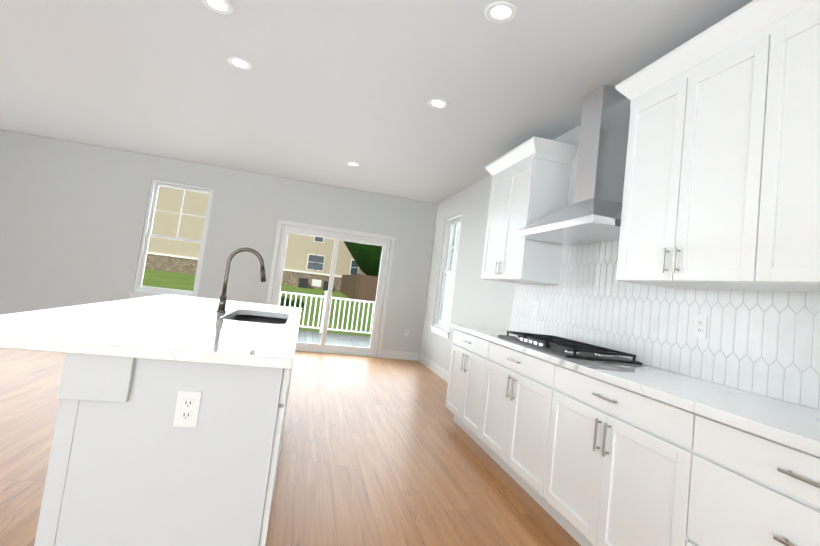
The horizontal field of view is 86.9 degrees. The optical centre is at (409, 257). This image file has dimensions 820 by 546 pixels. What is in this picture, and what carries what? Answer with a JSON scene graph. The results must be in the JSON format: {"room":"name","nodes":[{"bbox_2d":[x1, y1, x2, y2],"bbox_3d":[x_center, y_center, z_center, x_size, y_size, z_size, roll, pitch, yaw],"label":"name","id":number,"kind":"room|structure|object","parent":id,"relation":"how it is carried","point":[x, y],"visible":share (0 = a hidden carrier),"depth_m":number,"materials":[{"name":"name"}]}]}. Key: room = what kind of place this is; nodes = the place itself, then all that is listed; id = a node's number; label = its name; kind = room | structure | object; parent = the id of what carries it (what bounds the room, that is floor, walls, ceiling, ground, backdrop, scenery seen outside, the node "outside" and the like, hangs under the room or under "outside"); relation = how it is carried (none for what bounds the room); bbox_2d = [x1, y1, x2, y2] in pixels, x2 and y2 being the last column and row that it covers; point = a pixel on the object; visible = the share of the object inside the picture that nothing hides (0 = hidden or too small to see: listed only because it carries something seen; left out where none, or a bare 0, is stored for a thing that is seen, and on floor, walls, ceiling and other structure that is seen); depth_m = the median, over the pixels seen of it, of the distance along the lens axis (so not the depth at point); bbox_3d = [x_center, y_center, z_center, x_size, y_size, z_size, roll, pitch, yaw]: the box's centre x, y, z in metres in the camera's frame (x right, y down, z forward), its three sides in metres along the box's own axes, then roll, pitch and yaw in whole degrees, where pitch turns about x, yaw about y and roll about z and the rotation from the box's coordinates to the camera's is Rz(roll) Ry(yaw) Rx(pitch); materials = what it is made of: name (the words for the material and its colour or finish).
{"room":"kitchen","nodes":[
{"label":"kitchen","id":0,"kind":"room"},
{"bbox_2d":[0,130,437,355],"bbox_3d":[-3.472,-0.107,6.728,8.180,2.740,0.180,8,-4,-13],"label":"wall","id":1,"kind":"structure","parent":0,"point":[72,218],"depth_m":6.50,"materials":[{"name":"grey paint"}]},
{"bbox_2d":[128,291,158,297],"bbox_3d":[-3.708,0.614,6.535,0.990,0.098,0.047,8,-4,-13],"label":"window sill","id":2,"kind":"structure","parent":1,"relation":"attached to","point":[135,294],"depth_m":6.45,"materials":[{"name":"white wood"}]},
{"bbox_2d":[134,179,213,296],"bbox_3d":[-3.620,-0.286,6.691,0.884,1.719,0.138,8,-4,-13],"label":"window","id":3,"kind":"structure","parent":1,"relation":"in","point":[148,225],"depth_m":6.65,"materials":[{"name":"white plastic"}]},
{"bbox_2d":[266,219,394,357],"bbox_3d":[-1.322,0.532,7.170,1.940,2.055,0.142,8,-4,-13],"label":"door frame","id":4,"kind":"structure","parent":1,"relation":"attached to","point":[323,347],"depth_m":7.17,"materials":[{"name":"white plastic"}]},
{"bbox_2d":[381,350,418,360],"bbox_3d":[-0.167,1.654,7.337,0.661,0.135,0.016,8,-4,-13],"label":"baseboard","id":5,"kind":"structure","parent":1,"relation":"attached to","point":[402,355],"depth_m":7.33,"materials":[{"name":"white wood"}]},
{"bbox_2d":[0,348,580,545],"bbox_3d":[-2.183,1.039,0.502,8.180,0.120,12.780,8,-4,-13],"label":"floor","id":6,"kind":"structure","parent":0,"point":[375,451],"depth_m":2.81,"materials":[{"name":"brown wood"}]},
{"bbox_2d":[34,335,296,545],"bbox_3d":[-1.086,0.820,2.552,0.700,0.874,2.372,8,-4,-13],"label":"kitchen island","id":7,"kind":"object","parent":6,"relation":"on","point":[169,424],"depth_m":1.43,"materials":[{"name":"paint"}]},
{"bbox_2d":[0,295,299,370],"bbox_3d":[-1.207,0.341,2.530,1.090,0.039,2.430,8,-4,-13],"label":"island countertop","id":8,"kind":"structure","parent":7,"relation":"on","point":[162,328],"depth_m":1.63,"materials":[{"name":"white stone"}]},
{"bbox_2d":[216,247,265,310],"bbox_3d":[-1.037,0.143,2.694,0.264,0.417,0.083,8,-4,-13],"label":"faucet","id":9,"kind":"object","parent":8,"relation":"on","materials":[{"name":"grey metal"}]},
{"bbox_2d":[228,311,287,322],"bbox_3d":[-0.967,0.505,2.719,0.420,0.224,0.830,8,-4,-13],"label":"sink","id":10,"kind":"object","parent":8,"relation":"in","point":[247,316],"depth_m":3.09,"materials":[{"name":"grey metal"}]},
{"bbox_2d":[172,390,201,427],"bbox_3d":[-0.744,0.505,1.445,0.072,0.117,0.008,8,-4,-13],"label":"outlet","id":11,"kind":"object","parent":7,"relation":"attached to","point":[186,404],"depth_m":1.44,"materials":[{"name":"white plastic"}]},
{"bbox_2d":[445,331,484,438],"bbox_3d":[0.770,1.137,3.797,0.608,0.874,0.905,8,-4,-13],"label":"base cabinet","id":12,"kind":"object","parent":6,"relation":"on","point":[465,362],"depth_m":3.76,"materials":[{"name":"white paint"}]},
{"bbox_2d":[473,339,544,497],"bbox_3d":[0.968,1.100,2.969,0.608,0.874,1.042,8,-4,-13],"label":"base cabinet","id":13,"kind":"object","parent":6,"relation":"on","point":[507,423],"depth_m":2.91,"materials":[{"name":"white paint"}]},
{"bbox_2d":[533,363,672,545],"bbox_3d":[1.174,1.062,2.104,0.608,0.874,0.980,8,-4,-13],"label":"base cabinet","id":14,"kind":"object","parent":6,"relation":"on","point":[583,452],"depth_m":2.01,"materials":[{"name":"white paint"}]},
{"bbox_2d":[451,323,819,458],"bbox_3d":[1.100,0.625,2.591,0.627,0.040,3.477,8,-4,-13],"label":"countertop","id":15,"kind":"structure","parent":14,"relation":"on","point":[796,426],"depth_m":1.74,"materials":[{"name":"white stone"}]},
{"bbox_2d":[498,331,642,364],"bbox_3d":[1.037,0.598,2.967,0.515,0.051,0.910,8,-4,-13],"label":"cooktop","id":16,"kind":"object","parent":15,"relation":"in","point":[563,347],"visible":1,"depth_m":2.73,"materials":[{"name":"black metal"}]},
{"bbox_2d":[665,407,819,545],"bbox_3d":[1.371,1.026,1.279,0.608,0.874,0.838,8,-4,-13],"label":"base cabinet","id":17,"kind":"object","parent":6,"relation":"on","point":[728,486],"depth_m":1.41,"materials":[{"name":"white paint"}]},
{"bbox_2d":[0,0,752,203],"bbox_3d":[-1.840,-1.792,0.709,8.180,0.120,12.780,8,-4,-13],"label":"ceiling","id":18,"kind":"structure","parent":0,"point":[323,92],"depth_m":3.39,"materials":[{"name":"paint"}]},
{"bbox_2d":[202,0,232,14],"bbox_3d":[-1.147,-1.506,2.578,0.176,0.009,0.176,8,-4,-13],"label":"recessed light","id":19,"kind":"object","parent":18,"relation":"in","point":[224,7],"visible":1,"depth_m":2.59,"materials":[{"name":"white plastic"}]},
{"bbox_2d":[227,57,251,69],"bbox_3d":[-1.291,-1.472,3.279,0.176,0.009,0.176,8,-4,-13],"label":"recessed light","id":20,"kind":"object","parent":18,"relation":"in","point":[239,63],"visible":1,"depth_m":3.28,"materials":[{"name":"white plastic"}]},
{"bbox_2d":[347,162,359,166],"bbox_3d":[-0.749,-1.230,5.702,0.176,0.009,0.176,8,-4,-13],"label":"recessed light","id":21,"kind":"object","parent":18,"relation":"in","point":[353,164],"visible":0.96,"depth_m":5.70,"materials":[{"name":"white plastic"}]},
{"bbox_2d":[428,99,448,108],"bbox_3d":[0.233,-1.266,3.569,0.176,0.009,0.176,8,-4,-13],"label":"recessed light","id":22,"kind":"object","parent":18,"relation":"in","point":[438,103],"visible":1,"depth_m":3.56,"materials":[{"name":"white plastic"}]},
{"bbox_2d":[484,1,516,22],"bbox_3d":[0.491,-1.325,2.341,0.176,0.009,0.176,8,-4,-13],"label":"recessed light","id":23,"kind":"object","parent":18,"relation":"in","point":[500,12],"visible":1,"depth_m":2.34,"materials":[{"name":"white plastic"}]},
{"bbox_2d":[419,125,817,409],"bbox_3d":[1.863,0.152,1.413,0.196,2.740,12.600,8,-4,-13],"label":"wall","id":24,"kind":"structure","parent":0,"point":[477,300],"depth_m":5.80,"materials":[{"name":"grey paint"}]},
{"bbox_2d":[430,325,449,338],"bbox_3d":[0.442,1.118,6.537,0.047,0.098,0.900,8,-4,-13],"label":"window sill","id":25,"kind":"structure","parent":24,"relation":"attached to","point":[440,332],"depth_m":6.46,"materials":[{"name":"white wood"}]},
{"bbox_2d":[434,214,461,330],"bbox_3d":[0.641,0.226,6.624,0.138,1.719,0.794,8,-4,-13],"label":"window","id":26,"kind":"structure","parent":24,"relation":"in","point":[447,273],"depth_m":6.80,"materials":[{"name":"white plastic"}]},
{"bbox_2d":[481,136,576,283],"bbox_3d":[1.027,-0.366,4.035,0.408,1.175,0.998,8,-4,-13],"label":"upper cabinet","id":27,"kind":"object","parent":24,"relation":"attached to","point":[530,181],"visible":1,"depth_m":3.68,"materials":[{"name":"white paint"}]},
{"bbox_2d":[516,84,630,245],"bbox_3d":[1.246,-0.662,3.021,0.518,1.037,0.940,8,-4,-13],"label":"range hood","id":28,"kind":"object","parent":24,"relation":"attached to","point":[592,213],"visible":0.75,"depth_m":2.95,"materials":[{"name":"silver metal"}]},
{"bbox_2d":[510,241,819,409],"bbox_3d":[1.466,0.211,2.696,0.010,0.885,3.478,8,-4,-13],"label":"tile backsplash","id":29,"kind":"structure","parent":24,"relation":"attached to","point":[765,343],"depth_m":2.37,"materials":[{"name":"white tile"}]},
{"bbox_2d":[533,301,538,314],"bbox_3d":[1.140,0.454,3.913,0.008,0.117,0.072,8,-4,-13],"label":"outlet","id":30,"kind":"object","parent":29,"relation":"attached to","point":[536,306],"visible":1,"depth_m":3.91,"materials":[{"name":"white plastic"}]},
{"bbox_2d":[693,315,707,338],"bbox_3d":[1.532,0.363,2.282,0.008,0.117,0.072,8,-4,-13],"label":"outlet","id":31,"kind":"object","parent":29,"relation":"attached to","point":[700,326],"visible":1,"depth_m":2.28,"materials":[{"name":"white plastic"}]},
{"bbox_2d":[616,28,762,290],"bbox_3d":[1.502,-0.394,2.130,0.353,1.070,0.847,8,-4,-13],"label":"upper cabinet","id":32,"kind":"object","parent":24,"relation":"attached to","point":[722,181],"depth_m":2.08,"materials":[{"name":"white paint"}]},
{"bbox_2d":[731,0,819,291],"bbox_3d":[1.670,-0.425,1.423,0.353,1.070,0.846,8,-4,-13],"label":"upper cabinet","id":33,"kind":"object","parent":24,"relation":"attached to","point":[777,229],"depth_m":1.67,"materials":[{"name":"white paint"}]},
{"label":"outside","id":34,"kind":"structure","parent":0,"visible":0},
{"bbox_2d":[142,269,374,336],"bbox_3d":[2.518,5.639,64.405,280.000,2.380,170.000,8,-4,-13],"label":"lawn","id":35,"kind":"structure","parent":34,"point":[182,281],"depth_m":25.52,"materials":[{"name":"green plant"}]},
{"bbox_2d":[145,186,365,291],"bbox_3d":[-20.753,-3.406,48.455,34.200,13.050,12.850,8,-4,-13],"label":"house","id":36,"kind":"structure","parent":35,"relation":"on","point":[196,205],"depth_m":43.27,"materials":[{"name":"beige"}]},
{"bbox_2d":[280,296,303,307],"bbox_3d":[-6.634,2.230,19.930,3.727,1.097,0.844,10,-5,-40],"label":"shrubs","id":37,"kind":"object","parent":35,"relation":"on","point":[292,302],"depth_m":20.72,"materials":[{"name":"green plant"}]},
{"bbox_2d":[278,291,374,347],"bbox_3d":[-0.929,1.865,9.098,5.440,2.030,3.404,8,-4,-13],"label":"deck","id":38,"kind":"object","parent":35,"relation":"on","point":[312,336],"depth_m":10.42,"materials":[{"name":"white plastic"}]},
{"bbox_2d":[340,273,377,303],"bbox_3d":[28.526,6.545,32.063,64.060,2.918,44.000,8,-4,-13],"label":"fence","id":39,"kind":"object","parent":35,"relation":"on","point":[353,284],"depth_m":31.99,"materials":[{"name":"brown wood"}]},
{"bbox_2d":[344,241,381,276],"bbox_3d":[1.342,-4.357,63.312,105.733,23.933,75.561,8,-4,-13],"label":"trees","id":40,"kind":"object","parent":35,"relation":"on","point":[366,263],"depth_m":39.12,"materials":[{"name":"green plant"}]}
]}

